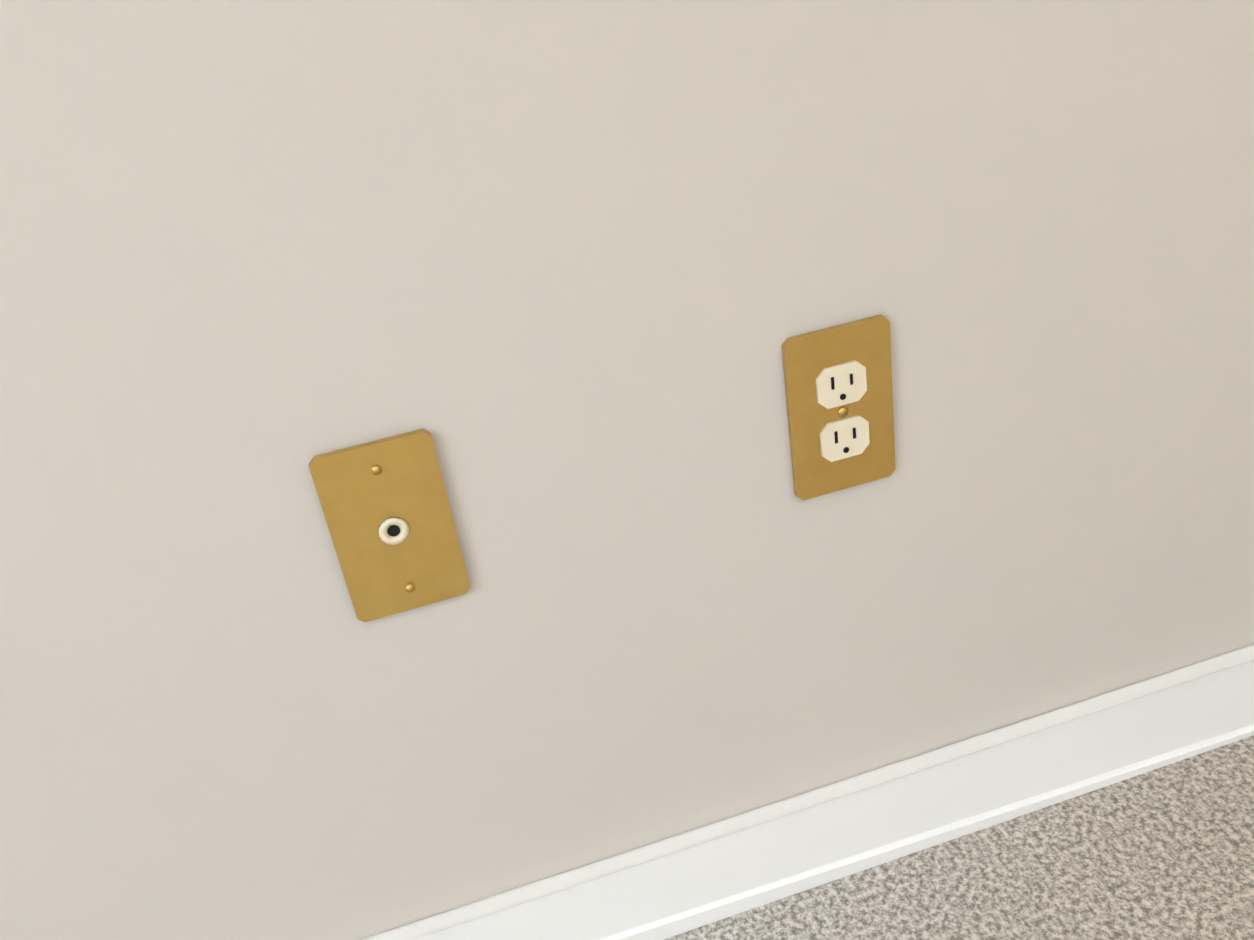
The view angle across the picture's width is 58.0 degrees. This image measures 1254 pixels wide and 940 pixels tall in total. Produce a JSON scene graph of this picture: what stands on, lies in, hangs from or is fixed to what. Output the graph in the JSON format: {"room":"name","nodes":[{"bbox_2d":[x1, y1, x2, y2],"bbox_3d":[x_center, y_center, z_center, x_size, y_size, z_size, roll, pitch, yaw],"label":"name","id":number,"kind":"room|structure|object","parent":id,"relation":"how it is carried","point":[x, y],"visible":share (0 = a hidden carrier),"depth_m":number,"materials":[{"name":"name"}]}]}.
{"room":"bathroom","nodes":[
{"label":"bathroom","id":0,"kind":"room"},
{"bbox_2d":[0,0,1253,939],"bbox_3d":[-1.408,-0.390,0.143,4.210,2.435,0.120,-15,29,-10],"label":"wall","id":1,"kind":"structure","parent":0,"point":[561,279],"depth_m":0.70,"materials":[{"name":"paint"}]},
{"bbox_2d":[309,429,470,621],"bbox_3d":[-0.141,0.036,0.683,0.072,0.116,0.007,-15,29,-10],"label":"jack","id":2,"kind":"object","parent":1,"relation":"attached to","point":[385,506],"visible":1,"depth_m":0.68,"materials":[{"name":"gold metal"}]},
{"bbox_2d":[361,644,1253,939],"bbox_3d":[-1.145,0.634,0.663,4.074,0.088,0.038,-15,29,-10],"label":"baseboard","id":3,"kind":"structure","parent":1,"relation":"attached to","point":[747,860],"depth_m":0.86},
{"bbox_2d":[781,314,895,500],"bbox_3d":[0.140,-0.039,0.736,0.072,0.116,0.008,-15,29,-10],"label":"electrical outlet","id":4,"kind":"object","parent":1,"relation":"attached to","point":[838,389],"visible":1,"depth_m":0.73,"materials":[{"name":"gold metal"}]},
{"bbox_2d":[664,735,1253,939],"bbox_3d":[0.675,0.736,0.098,7.580,0.080,6.620,-15,29,-10],"label":"floor","id":5,"kind":"structure","parent":0,"point":[1166,852],"depth_m":0.89,"materials":[{"name":"carpet"}]}
]}

